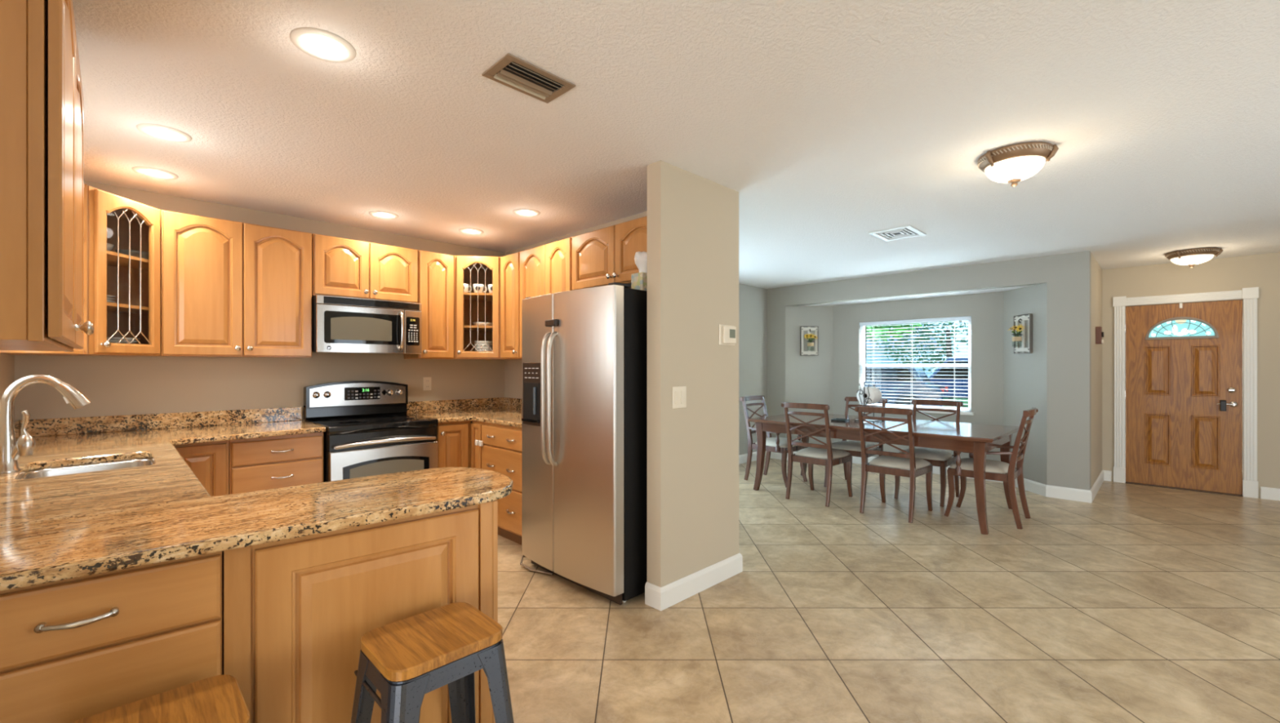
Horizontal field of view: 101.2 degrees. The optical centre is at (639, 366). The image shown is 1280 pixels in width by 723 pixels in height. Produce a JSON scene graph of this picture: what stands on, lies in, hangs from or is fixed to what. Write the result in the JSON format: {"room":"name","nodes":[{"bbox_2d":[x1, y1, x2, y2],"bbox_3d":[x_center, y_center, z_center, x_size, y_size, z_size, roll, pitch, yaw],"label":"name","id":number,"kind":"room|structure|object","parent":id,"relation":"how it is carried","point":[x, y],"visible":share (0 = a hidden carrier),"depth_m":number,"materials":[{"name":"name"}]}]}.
{"room":"kitchen","nodes":[
{"label":"kitchen","id":0,"kind":"room"},
{"bbox_2d":[0,353,14,421],"bbox_3d":[-2.309,0.100,1.658,0.120,2.440,3.610,0,0,-45],"label":"wall","id":1,"kind":"structure","parent":0,"point":[6,361],"depth_m":2.77,"materials":[{"name":"beige paint"}]},
{"bbox_2d":[13,420,20,440],"bbox_3d":[-2.664,0.355,2.115,0.020,0.100,2.458,0,0,-45],"label":"backsplash","id":2,"kind":"structure","parent":1,"relation":"attached to","point":[16,423],"depth_m":2.91,"materials":[{"name":"brown stone"}]},
{"bbox_2d":[0,184,87,354],"bbox_3d":[-2.934,-0.505,2.584,0.294,0.885,0.184,0,0,-45],"label":"upper cabinet","id":3,"kind":"object","parent":1,"relation":"attached to","point":[84,351],"visible":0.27,"depth_m":2.73,"materials":[{"name":"brown wood"}]},
{"bbox_2d":[0,0,93,351],"bbox_3d":[-1.666,-0.499,1.361,1.100,0.898,0.349,0,0,45],"label":"upper cabinet","id":4,"kind":"object","parent":1,"relation":"attached to","point":[42,100],"visible":1,"depth_m":1.05,"materials":[{"name":"brown wood"}]},
{"bbox_2d":[14,180,504,423],"bbox_3d":[-2.482,0.100,4.122,3.360,2.440,0.120,0,0,-45],"label":"wall","id":5,"kind":"structure","parent":0,"point":[113,385],"depth_m":3.67,"materials":[{"name":"beige paint"}]},
{"bbox_2d":[3,186,160,356],"bbox_3d":[-3.107,-0.505,2.967,0.619,0.885,0.592,0,0,45],"label":"upper cabinet","id":6,"kind":"object","parent":5,"relation":"attached to","point":[125,224],"visible":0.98,"depth_m":3.10,"materials":[{"name":"brown wood"}]},
{"bbox_2d":[106,250,148,269],"bbox_3d":[-3.122,-0.626,2.971,0.569,0.018,0.555,0,0,45],"label":"shelf","id":7,"kind":"object","parent":6,"relation":"attached to","point":[112,257],"depth_m":3.12,"materials":[{"name":"brown wood"}]},
{"bbox_2d":[106,302,148,314],"bbox_3d":[-3.122,-0.343,2.971,0.569,0.018,0.555,0,0,45],"label":"shelf","id":8,"kind":"object","parent":6,"relation":"attached to","point":[112,308],"depth_m":3.10,"materials":[{"name":"brown wood"}]},
{"bbox_2d":[115,248,148,259],"bbox_3d":[-3.113,-0.669,3.237,0.172,0.066,0.172,0,0,-45],"label":"bowl","id":9,"kind":"object","parent":6,"relation":"on","point":[144,255],"visible":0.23,"depth_m":3.18,"materials":[{"name":"grey ceramic"}]},
{"bbox_3d":[-3.097,-0.089,3.125,0.186,0.015,0.186,0,0,-45],"label":"plate","id":10,"kind":"object","parent":6,"relation":"in","visible":0},
{"bbox_3d":[-3.097,-0.107,3.125,0.186,0.015,0.186,0,0,-45],"label":"plate","id":11,"kind":"object","parent":10,"relation":"on","visible":0},
{"bbox_3d":[-3.097,-0.125,3.125,0.186,0.015,0.186,0,0,-45],"label":"plate","id":12,"kind":"object","parent":11,"relation":"on","visible":0},
{"bbox_2d":[108,340,140,343],"bbox_3d":[-3.097,-0.143,3.125,0.186,0.015,0.186,0,0,-45],"label":"plate","id":13,"kind":"object","parent":12,"relation":"on","point":[110,341],"visible":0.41,"depth_m":3.08,"materials":[{"name":"white"}]},
{"bbox_2d":[106,337,140,341],"bbox_3d":[-3.097,-0.161,3.125,0.186,0.015,0.186,0,0,-45],"label":"plate","id":14,"kind":"object","parent":13,"relation":"on","point":[108,338],"visible":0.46,"depth_m":3.08,"materials":[{"name":"white"}]},
{"bbox_2d":[20,406,302,436],"bbox_3d":[-3.031,0.355,3.470,1.376,0.100,0.022,0,0,-45],"label":"backsplash","id":15,"kind":"structure","parent":5,"relation":"attached to","point":[93,424],"depth_m":3.37,"materials":[{"name":"brown stone"}]},
{"bbox_2d":[158,209,311,358],"bbox_3d":[-2.707,-0.505,3.551,0.795,0.885,0.360,0,0,-45],"label":"upper cabinet","id":16,"kind":"object","parent":5,"relation":"attached to","point":[229,289],"visible":0.98,"depth_m":3.41,"materials":[{"name":"brown wood"}]},
{"bbox_2d":[311,233,417,303],"bbox_3d":[-2.158,-0.728,4.099,0.745,0.440,0.360,0,0,-45],"label":"upper cabinet","id":17,"kind":"object","parent":5,"relation":"attached to","point":[341,267],"visible":0.96,"depth_m":3.96,"materials":[{"name":"brown wood"}]},
{"bbox_2d":[311,294,422,354],"bbox_3d":[-2.123,-0.300,4.063,0.738,0.404,0.461,0,0,-45],"label":"microwave","id":18,"kind":"object","parent":17,"relation":"attached to","point":[340,325],"visible":0.99,"depth_m":3.89,"materials":[{"name":"silver metal"}]},
{"bbox_2d":[422,377,431,391],"bbox_3d":[-1.876,0.155,4.637,0.074,0.118,0.008,0,0,-45],"label":"wall outlet","id":19,"kind":"object","parent":5,"relation":"attached to","point":[426,380],"visible":1,"depth_m":4.63,"materials":[{"name":"beige plastic"}]},
{"bbox_2d":[404,249,453,359],"bbox_3d":[-1.785,-0.505,4.473,0.300,0.885,0.360,0,0,-45],"label":"upper cabinet","id":20,"kind":"object","parent":5,"relation":"attached to","point":[435,270],"visible":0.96,"depth_m":4.37,"materials":[{"name":"brown wood"}]},
{"bbox_2d":[406,397,502,413],"bbox_3d":[-1.680,0.355,4.821,0.938,0.100,0.022,0,0,-45],"label":"backsplash","id":21,"kind":"structure","parent":5,"relation":"attached to","point":[423,406],"depth_m":4.79,"materials":[{"name":"brown stone"}]},
{"bbox_2d":[453,255,521,359],"bbox_3d":[-1.378,-0.505,4.747,0.548,0.885,0.666,0,0,45],"label":"upper cabinet","id":22,"kind":"object","parent":5,"relation":"attached to","point":[471,307],"visible":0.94,"depth_m":4.52,"materials":[{"name":"brown wood"}]},
{"bbox_2d":[463,293,492,302],"bbox_3d":[-1.382,-0.626,4.759,0.508,0.018,0.620,0,0,45],"label":"shelf","id":23,"kind":"object","parent":22,"relation":"attached to","point":[466,295],"depth_m":4.71,"materials":[{"name":"brown wood"}]},
{"bbox_2d":[463,325,492,331],"bbox_3d":[-1.382,-0.343,4.759,0.508,0.018,0.620,0,0,45],"label":"shelf","id":24,"kind":"object","parent":22,"relation":"attached to","point":[466,328],"depth_m":4.64,"materials":[{"name":"brown wood"}]},
{"bbox_2d":[472,284,487,293],"bbox_3d":[-1.412,-0.676,4.610,0.101,0.080,0.101,0,0,38],"label":"mug","id":25,"kind":"object","parent":22,"relation":"on","point":[481,286],"visible":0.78,"depth_m":4.58,"materials":[{"name":"white ceramic"}]},
{"bbox_2d":[472,322,492,325],"bbox_3d":[-1.400,-0.370,4.709,0.196,0.034,0.196,0,0,-45],"label":"serving dish","id":26,"kind":"object","parent":22,"relation":"on","point":[473,323],"visible":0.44,"depth_m":4.64,"materials":[{"name":"white"}]},
{"bbox_2d":[504,211,647,398],"bbox_3d":[-0.387,0.100,4.319,0.120,2.440,2.565,0,0,-45],"label":"wall","id":27,"kind":"structure","parent":0,"point":[513,368],"depth_m":5.00,"materials":[{"name":"beige paint"}]},
{"bbox_2d":[500,252,521,359],"bbox_3d":[-0.986,-0.505,4.543,0.300,0.885,0.400,0,0,45],"label":"upper cabinet","id":28,"kind":"object","parent":27,"relation":"attached to","point":[510,264],"visible":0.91,"depth_m":4.42,"materials":[{"name":"brown wood"}]},
{"bbox_2d":[502,397,521,409],"bbox_3d":[-0.783,0.355,4.611,0.024,0.100,1.588,0,0,-45],"label":"backsplash","id":29,"kind":"structure","parent":27,"relation":"attached to","point":[508,402],"depth_m":5.03,"materials":[{"name":"brown stone"}]},
{"bbox_2d":[520,236,572,357],"bbox_3d":[-0.633,-0.505,4.190,0.690,0.885,0.400,0,0,45],"label":"upper cabinet","id":30,"kind":"object","parent":27,"relation":"attached to","point":[544,269],"visible":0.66,"depth_m":4.07,"materials":[{"name":"brown wood"}]},
{"bbox_2d":[572,215,647,290],"bbox_3d":[-0.035,-0.747,3.592,0.990,0.403,0.400,0,0,45],"label":"upper cabinet","id":31,"kind":"object","parent":27,"relation":"attached to","point":[603,256],"visible":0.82,"depth_m":3.54,"materials":[{"name":"brown wood"}]},
{"bbox_2d":[72,0,1279,288],"bbox_3d":[1.404,-1.170,2.217,11.320,0.100,8.350,0,0,-45],"label":"ceiling","id":32,"kind":"structure","parent":0,"point":[833,123],"depth_m":2.36,"materials":[{"name":"white paint"}]},
{"bbox_2d":[131,166,178,179],"bbox_3d":[-2.802,-1.116,3.041,0.200,0.008,0.200,0,0,-45],"label":"recessed light","id":33,"kind":"object","parent":32,"relation":"in","point":[145,171],"visible":1,"depth_m":3.03,"materials":[{"name":"white"}]},
{"bbox_2d":[136,123,191,142],"bbox_3d":[-2.278,-1.116,2.520,0.200,0.008,0.200,0,0,-45],"label":"recessed light","id":34,"kind":"object","parent":32,"relation":"in","point":[159,131],"visible":1,"depth_m":2.51,"materials":[{"name":"white"}]},
{"bbox_2d":[289,27,355,62],"bbox_3d":[-1.104,-1.116,1.835,0.200,0.008,0.200,0,0,-45],"label":"recessed light","id":35,"kind":"object","parent":32,"relation":"in","point":[320,44],"visible":1,"depth_m":1.82,"materials":[{"name":"white paint"}]},
{"bbox_2d":[368,210,398,218],"bbox_3d":[-1.891,-1.116,3.883,0.200,0.008,0.200,0,0,-45],"label":"recessed light","id":36,"kind":"object","parent":32,"relation":"in","point":[379,214],"visible":1,"depth_m":3.87,"materials":[{"name":"white"}]},
{"bbox_2d":[458,227,484,234],"bbox_3d":[-1.399,-1.116,4.354,0.200,0.008,0.200,0,0,-45],"label":"recessed light","id":37,"kind":"object","parent":32,"relation":"in","point":[468,231],"visible":1,"depth_m":4.34,"materials":[{"name":"white"}]},
{"bbox_2d":[512,208,540,217],"bbox_3d":[-0.826,-1.116,3.823,0.200,0.008,0.200,0,0,-45],"label":"recessed light","id":38,"kind":"object","parent":32,"relation":"in","point":[526,212],"visible":1,"depth_m":3.81,"materials":[{"name":"white"}]},
{"bbox_2d":[481,53,575,103],"bbox_3d":[-0.431,-1.113,2.051,0.304,0.013,0.194,0,0,-45],"label":"ceiling vent","id":39,"kind":"object","parent":32,"relation":"in","point":[511,71],"visible":1,"depth_m":2.04,"materials":[{"name":"white metal"}]},
{"bbox_2d":[867,225,926,241],"bbox_3d":[2.164,-1.115,4.419,0.410,0.010,0.330,0,0,-45],"label":"ceiling vent","id":40,"kind":"object","parent":32,"relation":"in","point":[908,231],"visible":1,"depth_m":4.41,"materials":[{"name":"white metal"}]},
{"bbox_2d":[977,142,1058,186],"bbox_3d":[1.984,-1.033,2.768,0.330,0.172,0.351,0,0,-45],"label":"ceiling lamp","id":41,"kind":"object","parent":32,"relation":"attached to","point":[1012,164],"visible":1,"depth_m":2.69,"materials":[{"name":"white glass"}]},
{"bbox_2d":[1164,247,1222,267],"bbox_3d":[5.381,-1.038,5.112,0.370,0.162,0.391,0,0,-45],"label":"ceiling lamp","id":42,"kind":"object","parent":32,"relation":"attached to","point":[1189,257],"visible":1,"depth_m":5.02,"materials":[{"name":"white glass"}]},
{"bbox_2d":[647,160,738,587],"bbox_3d":[0.338,0.100,3.155,0.740,2.440,0.105,0,0,-45],"label":"wall partition","id":43,"kind":"structure","parent":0,"point":[693,220],"depth_m":3.03,"materials":[{"name":"beige paint"}]},
{"bbox_2d":[671,386,686,408],"bbox_3d":[0.223,0.175,2.959,0.118,0.122,0.010,0,0,-45],"label":"light switch","id":44,"kind":"object","parent":43,"relation":"attached to","point":[678,393],"visible":1,"depth_m":2.95,"materials":[{"name":"beige plastic"}]},
{"bbox_2d":[719,324,736,345],"bbox_3d":[0.551,-0.195,3.275,0.166,0.126,0.027,0,0,-45],"label":"thermostat","id":45,"kind":"object","parent":43,"relation":"attached to","point":[727,334],"visible":1,"depth_m":3.25,"materials":[{"name":"beige plastic"}]},
{"bbox_2d":[738,283,767,455],"bbox_3d":[0.481,0.100,6.336,3.960,2.440,0.120,0,0,-45],"label":"wall","id":46,"kind":"structure","parent":0,"point":[753,300],"depth_m":7.34,"materials":[{"name":"grey paint"}]},
{"bbox_2d":[785,306,833,452],"bbox_3d":[2.389,0.235,7.455,0.678,2.170,0.128,0,0,2],"label":"wall","id":47,"kind":"structure","parent":0,"point":[808,379],"depth_m":7.39,"materials":[{"name":"grey paint"}]},
{"bbox_2d":[800,326,818,355],"bbox_3d":[2.374,-0.355,7.306,0.246,0.416,0.164,0,0,2],"label":"flower picture","id":48,"kind":"object","parent":47,"relation":"attached to","point":[809,329],"visible":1,"depth_m":7.36,"materials":[{"name":"beige wood"}]},
{"bbox_2d":[497,457,1279,722],"bbox_3d":[1.414,1.370,2.227,11.350,0.100,8.350,0,0,-45],"label":"floor","id":49,"kind":"structure","parent":0,"point":[1134,603],"depth_m":2.72,"materials":[{"name":"beige tile"}]},
{"bbox_2d":[27,457,151,471],"bbox_3d":[-2.196,0.880,2.090,1.800,0.880,0.630,0,0,45],"label":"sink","id":50,"kind":"object","parent":49,"relation":"on","point":[144,458],"visible":0.02,"depth_m":2.70,"materials":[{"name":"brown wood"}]},
{"bbox_2d":[0,420,512,591],"bbox_3d":[-1.942,0.422,2.399,1.443,0.034,3.077,0,0,-45],"label":"countertop","id":51,"kind":"structure","parent":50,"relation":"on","point":[61,527],"depth_m":1.56,"materials":[{"name":"brown stone"}]},
{"bbox_2d":[0,374,90,473],"bbox_3d":[-2.357,0.218,2.076,0.262,0.372,0.083,0,0,-42],"label":"faucet","id":52,"kind":"object","parent":51,"relation":"on","point":[11,450],"visible":1,"depth_m":2.02,"materials":[{"name":"silver metal"}]},
{"bbox_2d":[21,458,153,479],"bbox_3d":[-2.290,0.535,2.196,0.400,0.190,0.559,0,0,-45],"label":"sink","id":53,"kind":"object","parent":51,"relation":"in","point":[140,462],"visible":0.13,"depth_m":2.35,"materials":[{"name":"grey metal"}]},
{"bbox_2d":[0,551,222,722],"bbox_3d":[-1.349,0.880,1.218,0.582,0.880,0.464,0,0,-41],"label":"base cabinet","id":54,"kind":"object","parent":49,"relation":"on","point":[73,650],"visible":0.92,"depth_m":1.13,"materials":[{"name":"brown wood"}]},
{"bbox_2d":[71,675,249,722],"bbox_3d":[-0.962,1.013,1.025,0.404,0.616,0.364,0,0,-45],"label":"bar stool","id":55,"kind":"object","parent":49,"relation":"on","point":[220,699],"visible":1,"depth_m":1.08,"materials":[{"name":"brown wood"}]},
{"bbox_2d":[173,440,229,496],"bbox_3d":[-2.785,0.880,3.275,0.284,0.880,0.620,0,0,-45],"label":"base cabinet","id":56,"kind":"object","parent":49,"relation":"on","point":[209,461],"visible":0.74,"depth_m":3.10,"materials":[{"name":"brown wood"}]},
{"bbox_2d":[229,432,323,494],"bbox_3d":[-2.493,0.880,3.543,0.500,0.880,0.654,0,0,-45],"label":"base cabinet","id":57,"kind":"object","parent":49,"relation":"on","point":[260,464],"visible":0.47,"depth_m":3.32,"materials":[{"name":"brown wood"}]},
{"bbox_2d":[222,500,497,722],"bbox_3d":[-0.868,0.880,1.652,0.708,0.880,0.420,0,0,-41],"label":"base cabinet","id":58,"kind":"object","parent":49,"relation":"on","point":[296,612],"visible":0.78,"depth_m":1.42,"materials":[{"name":"brown wood"}]},
{"bbox_2d":[303,380,438,482],"bbox_3d":[-2.013,0.718,3.957,0.742,1.205,0.738,0,0,-45],"label":"range","id":59,"kind":"object","parent":49,"relation":"on","point":[370,431],"visible":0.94,"depth_m":3.88,"materials":[{"name":"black metal"}]},
{"bbox_2d":[304,413,438,435],"bbox_3d":[-2.022,0.429,3.966,0.742,0.059,0.632,0,0,-45],"label":"cooktop","id":60,"kind":"object","parent":59,"relation":"in","point":[352,424],"depth_m":3.84,"materials":[{"name":"grey glass"}]},
{"bbox_2d":[327,440,438,481],"bbox_3d":[-1.811,0.801,3.756,0.730,0.467,0.070,0,0,-45],"label":"oven","id":61,"kind":"object","parent":59,"relation":"in","point":[356,462],"depth_m":3.70,"materials":[{"name":"silver glass"}]},
{"bbox_2d":[351,602,514,722],"bbox_3d":[-0.549,1.013,1.395,0.404,0.616,0.364,0,0,-45],"label":"bar stool","id":62,"kind":"object","parent":49,"relation":"on","point":[406,660],"visible":1,"depth_m":1.35,"materials":[{"name":"orange wood"}]},
{"bbox_2d":[435,421,471,467],"bbox_3d":[-1.673,0.880,4.362,0.300,0.880,0.655,0,0,-45],"label":"base cabinet","id":63,"kind":"object","parent":49,"relation":"on","point":[453,438],"visible":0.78,"depth_m":4.16,"materials":[{"name":"brown wood"}]},
{"bbox_2d":[471,421,483,469],"bbox_3d":[-1.083,0.880,4.438,0.172,0.880,0.665,0,0,45],"label":"base cabinet","id":64,"kind":"object","parent":49,"relation":"on","point":[476,427],"visible":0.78,"depth_m":4.20,"materials":[{"name":"brown wood"}]},
{"bbox_2d":[481,422,521,545],"bbox_3d":[-0.756,0.880,4.088,0.780,0.880,0.699,0,0,45],"label":"base cabinet","id":65,"kind":"object","parent":49,"relation":"on","point":[501,450],"visible":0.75,"depth_m":3.88,"materials":[{"name":"brown wood"}]},
{"bbox_2d":[408,407,521,427],"bbox_3d":[-1.118,0.422,4.275,0.965,0.034,1.588,0,0,-45],"label":"countertop","id":66,"kind":"structure","parent":65,"relation":"on","point":[510,417],"depth_m":4.30,"materials":[{"name":"brown stone"}]},
{"bbox_2d":[520,555,553,575],"bbox_3d":[-0.683,1.289,3.399,0.136,0.052,0.320,0,0,-32],"label":"hose","id":67,"kind":"object","parent":49,"relation":"on","point":[522,556],"visible":0.76,"depth_m":3.36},
{"bbox_2d":[521,282,647,604],"bbox_3d":[-0.210,0.432,3.389,0.910,1.776,0.895,0,0,45],"label":"refrigerator","id":68,"kind":"object","parent":49,"relation":"on","point":[584,376],"depth_m":2.97,"materials":[{"name":"silver metal"}]},
{"bbox_2d":[631,251,647,290],"bbox_3d":[0.016,-0.560,3.166,0.132,0.252,0.114,0,0,-45],"label":"tissue box","id":69,"kind":"object","parent":68,"relation":"on","point":[639,280],"visible":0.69,"depth_m":3.12,"materials":[{"name":"white paper"}]},
{"bbox_2d":[644,553,742,611],"bbox_3d":[-0.376,1.261,3.869,0.773,0.118,2.156,0,0,-45],"label":"baseboard","id":70,"kind":"structure","parent":49,"relation":"on","point":[657,597],"depth_m":3.02,"materials":[{"name":"white paint"}]},
{"bbox_2d":[739,395,807,487],"bbox_3d":[1.542,0.838,6.074,0.530,0.970,0.620,0,0,-45],"label":"dining chair","id":71,"kind":"object","parent":49,"relation":"on","point":[778,445],"visible":0.7,"depth_m":6.04,"materials":[{"name":"brown wood"}]},
{"bbox_2d":[755,437,801,448],"bbox_3d":[1.591,0.859,6.025,0.441,0.064,0.436,0,0,-45],"label":"seat cushion","id":72,"kind":"object","parent":71,"relation":"on","point":[770,442],"depth_m":5.88,"materials":[{"name":"beige fabric"}]},
{"bbox_2d":[781,402,852,506],"bbox_3d":[1.779,0.838,5.250,0.482,0.970,0.620,0,0,44],"label":"dining chair","id":73,"kind":"object","parent":49,"relation":"on","point":[809,455],"visible":1,"depth_m":5.13,"materials":[{"name":"brown wood"}]},
{"bbox_2d":[795,447,849,459],"bbox_3d":[1.828,0.859,5.300,0.441,0.064,0.436,0,0,44],"label":"seat cushion","id":74,"kind":"object","parent":73,"relation":"on","point":[810,452],"depth_m":5.18,"materials":[{"name":"beige fabric"}]},
{"bbox_2d":[823,396,888,487],"bbox_3d":[2.383,0.838,5.805,0.482,0.970,0.620,0,0,45],"label":"dining chair","id":75,"kind":"object","parent":49,"relation":"on","point":[853,447],"visible":0.44,"depth_m":5.74,"materials":[{"name":"brown wood"}]},
{"bbox_2d":[831,440,876,451],"bbox_3d":[2.333,0.859,5.756,0.441,0.064,0.436,0,0,45],"label":"seat cushion","id":76,"kind":"object","parent":75,"relation":"on","point":[846,446],"depth_m":5.64,"materials":[{"name":"beige fabric"}]},
{"bbox_2d":[746,413,1018,534],"bbox_3d":[2.341,0.941,5.236,1.185,0.765,2.225,0,0,-45],"label":"dining table","id":77,"kind":"object","parent":49,"relation":"on","point":[979,439],"visible":0.76,"depth_m":4.75,"materials":[{"name":"brown wood"}]},
{"bbox_2d":[853,378,883,422],"bbox_3d":[2.328,0.342,5.340,0.275,0.432,0.200,0,0,-45],"label":"paper towel holder","id":78,"kind":"object","parent":77,"relation":"on","point":[864,396],"visible":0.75,"depth_m":5.25,"materials":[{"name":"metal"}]},
{"bbox_2d":[856,386,881,404],"bbox_3d":[2.330,0.296,5.342,0.202,0.176,0.176,0,0,-45],"label":"paper towel roll","id":79,"kind":"object","parent":78,"relation":"on","point":[875,394],"visible":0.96,"depth_m":5.27,"materials":[{"name":"white paper"}]},
{"bbox_2d":[854,406,933,523],"bbox_3d":[2.302,0.838,4.741,0.482,0.970,0.620,0,0,45],"label":"dining chair","id":80,"kind":"object","parent":49,"relation":"on","point":[917,467],"visible":1,"depth_m":4.62,"materials":[{"name":"brown wood"}]},
{"bbox_2d":[869,455,930,469],"bbox_3d":[2.351,0.859,4.791,0.441,0.064,0.436,0,0,45],"label":"seat cushion","id":81,"kind":"object","parent":80,"relation":"on","point":[898,463],"depth_m":4.67,"materials":[{"name":"beige fabric"}]},
{"bbox_2d":[893,400,963,506],"bbox_3d":[2.899,0.838,5.289,0.482,0.970,0.620,0,0,45],"label":"dining chair","id":82,"kind":"object","parent":49,"relation":"on","point":[941,459],"visible":0.57,"depth_m":5.23,"materials":[{"name":"brown wood"}]},
{"bbox_2d":[898,448,951,461],"bbox_3d":[2.850,0.859,5.240,0.441,0.064,0.436,0,0,45],"label":"seat cushion","id":83,"kind":"object","parent":82,"relation":"on","point":[926,454],"depth_m":5.08,"materials":[{"name":"beige fabric"}]},
{"bbox_2d":[944,407,1038,529],"bbox_3d":[3.055,0.838,4.575,0.620,0.970,0.530,0,0,44],"label":"dining chair","id":84,"kind":"object","parent":49,"relation":"on","point":[962,468],"visible":0.84,"depth_m":4.49,"materials":[{"name":"brown wood"}]},
{"bbox_2d":[949,457,1008,474],"bbox_3d":[3.005,0.859,4.624,0.436,0.064,0.441,0,0,44],"label":"seat cushion","id":85,"kind":"object","parent":84,"relation":"on","point":[992,467],"depth_m":4.50,"materials":[{"name":"beige fabric"}]},
{"bbox_2d":[801,284,1033,306],"bbox_3d":[3.323,-0.890,6.604,0.440,0.079,3.040,0,0,-45],"label":"ceiling","id":86,"kind":"structure","parent":0,"point":[996,290],"depth_m":6.42,"materials":[{"name":"white paint"}]},
{"bbox_2d":[833,291,1004,466],"bbox_3d":[3.458,0.235,6.710,0.100,2.170,2.160,0,0,-45],"label":"wall","id":87,"kind":"structure","parent":0,"point":[986,310],"depth_m":6.37,"materials":[{"name":"grey paint"}]},
{"bbox_2d":[860,320,973,415],"bbox_3d":[3.458,-0.010,6.682,0.130,1.170,1.380,0,0,-45],"label":"window","id":88,"kind":"structure","parent":87,"relation":"in","point":[863,365],"depth_m":6.53,"materials":[{"name":"white plastic"}]},
{"bbox_2d":[859,315,971,412],"bbox_3d":[3.446,-0.029,6.670,0.056,1.129,1.312,0,0,-45],"label":"window blind","id":89,"kind":"object","parent":88,"relation":"attached to","point":[956,318],"visible":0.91,"depth_m":6.60,"materials":[{"name":"white plastic"}]},
{"bbox_2d":[767,250,1090,490],"bbox_3d":[3.140,0.100,6.392,0.120,2.440,3.560,0,0,-45],"label":"wall","id":90,"kind":"structure","parent":0,"point":[1067,277],"depth_m":5.31,"materials":[{"name":"grey paint"}]},
{"bbox_2d":[738,451,1111,502],"bbox_3d":[3.165,1.261,6.390,4.401,0.118,1.445,0,0,24],"label":"baseboard","id":91,"kind":"structure","parent":90,"relation":"attached to","point":[1052,491],"depth_m":5.44,"materials":[{"name":"white paint"}]},
{"bbox_2d":[1004,282,1046,484],"bbox_3d":[4.190,0.235,5.654,0.127,2.170,0.658,0,0,1],"label":"wall","id":92,"kind":"structure","parent":0,"point":[1024,374],"depth_m":5.58,"materials":[{"name":"grey paint"}]},
{"bbox_2d":[1008,313,1032,354],"bbox_3d":[4.042,-0.345,5.641,0.164,0.416,0.246,0,0,1],"label":"flower picture","id":93,"kind":"object","parent":92,"relation":"attached to","point":[1016,329],"visible":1,"depth_m":5.62,"materials":[{"name":"beige wood"}]},
{"bbox_2d":[1012,333,1022,347],"bbox_3d":[4.047,-0.281,5.641,0.087,0.152,0.087,0,0,-45],"label":"glass jar","id":94,"kind":"object","parent":93,"relation":"on","point":[1018,338],"depth_m":5.61,"materials":[{"name":"beige"}]},
{"bbox_2d":[1090,253,1102,488],"bbox_3d":[4.858,0.100,5.678,1.300,2.440,0.120,0,0,-45],"label":"wall","id":95,"kind":"structure","parent":0,"point":[1095,269],"depth_m":5.55,"materials":[{"name":"beige paint"}]},
{"bbox_2d":[1095,326,1103,344],"bbox_3d":[4.838,-0.325,5.529,0.120,0.180,0.061,0,0,-45],"label":"wall plaque","id":96,"kind":"object","parent":95,"relation":"attached to","point":[1099,334],"visible":1,"depth_m":5.49,"materials":[{"name":"brown wood"}]},
{"bbox_2d":[1102,252,1279,498],"bbox_3d":[6.781,0.100,4.759,0.120,2.440,4.140,0,0,-45],"label":"wall","id":97,"kind":"structure","parent":0,"point":[1262,271],"depth_m":5.40,"materials":[{"name":"beige paint"}]},
{"bbox_2d":[1124,299,1243,497],"bbox_3d":[5.821,0.320,5.662,0.162,2.000,0.883,0,0,-45],"label":"door","id":98,"kind":"structure","parent":97,"relation":"in","point":[1184,391],"depth_m":5.63,"materials":[{"name":"brown wood"}]},
{"bbox_2d":[1112,287,1258,498],"bbox_3d":[5.800,0.264,5.636,0.028,2.112,1.084,0,0,-45],"label":"trim","id":99,"kind":"structure","parent":97,"relation":"attached to","point":[1250,295],"depth_m":5.33,"materials":[{"name":"white paint"}]},
{"bbox_2d":[1260,486,1279,501],"bbox_3d":[7.196,1.261,4.247,0.016,0.118,2.829,0,0,-45],"label":"baseboard","id":100,"kind":"structure","parent":97,"relation":"attached to","point":[1266,493],"depth_m":5.20,"materials":[{"name":"white paint"}]},
{"label":"outside","id":101,"kind":"structure","parent":0,"visible":0},
{"bbox_3d":[2.440,1.470,16.582,12.100,0.019,60.000,0,0,-45],"label":"driveway","id":102,"kind":"object","parent":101,"visible":0},
{"bbox_2d":[864,367,948,406],"bbox_3d":[6.792,0.709,16.119,4.510,1.500,1.800,0,0,35],"label":"car","id":103,"kind":"object","parent":102,"relation":"on","point":[884,379],"visible":0.26,"depth_m":14.76,"materials":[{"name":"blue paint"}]},
{"bbox_2d":[864,321,950,342],"bbox_3d":[4.519,-0.315,11.240,2.570,3.605,4.685,0,0,-45],"label":"tree","id":104,"kind":"object","parent":102,"relation":"on","point":[901,329],"visible":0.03,"depth_m":10.65,"materials":[{"name":"green plant"}]},
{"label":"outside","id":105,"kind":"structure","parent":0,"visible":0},
{"bbox_2d":[942,398,968,408],"bbox_3d":[11.420,1.550,25.562,37.700,0.140,60.000,0,0,-45],"label":"ground","id":106,"kind":"structure","parent":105,"point":[965,401],"depth_m":21.84,"materials":[{"name":"plant"}]},
{"bbox_2d":[864,326,942,377],"bbox_3d":[15.556,-0.620,39.598,7.200,4.200,11.000,0,0,-45],"label":"house","id":107,"kind":"structure","parent":106,"relation":"on","point":[876,355],"depth_m":35.15,"materials":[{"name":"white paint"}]},
{"bbox_2d":[864,320,968,399],"bbox_3d":[14.275,-1.855,24.173,5.544,6.680,10.883,0,0,-45],"label":"tree","id":108,"kind":"object","parent":106,"relation":"on","point":[948,346],"visible":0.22,"depth_m":25.14,"materials":[{"name":"green plant"}]},
{"bbox_2d":[928,358,968,398],"bbox_3d":[11.671,0.584,18.735,1.800,1.750,4.610,0,0,-44],"label":"car","id":109,"kind":"object","parent":106,"relation":"on","point":[945,376],"visible":0.06,"depth_m":18.27,"materials":[{"name":"blue paint"}]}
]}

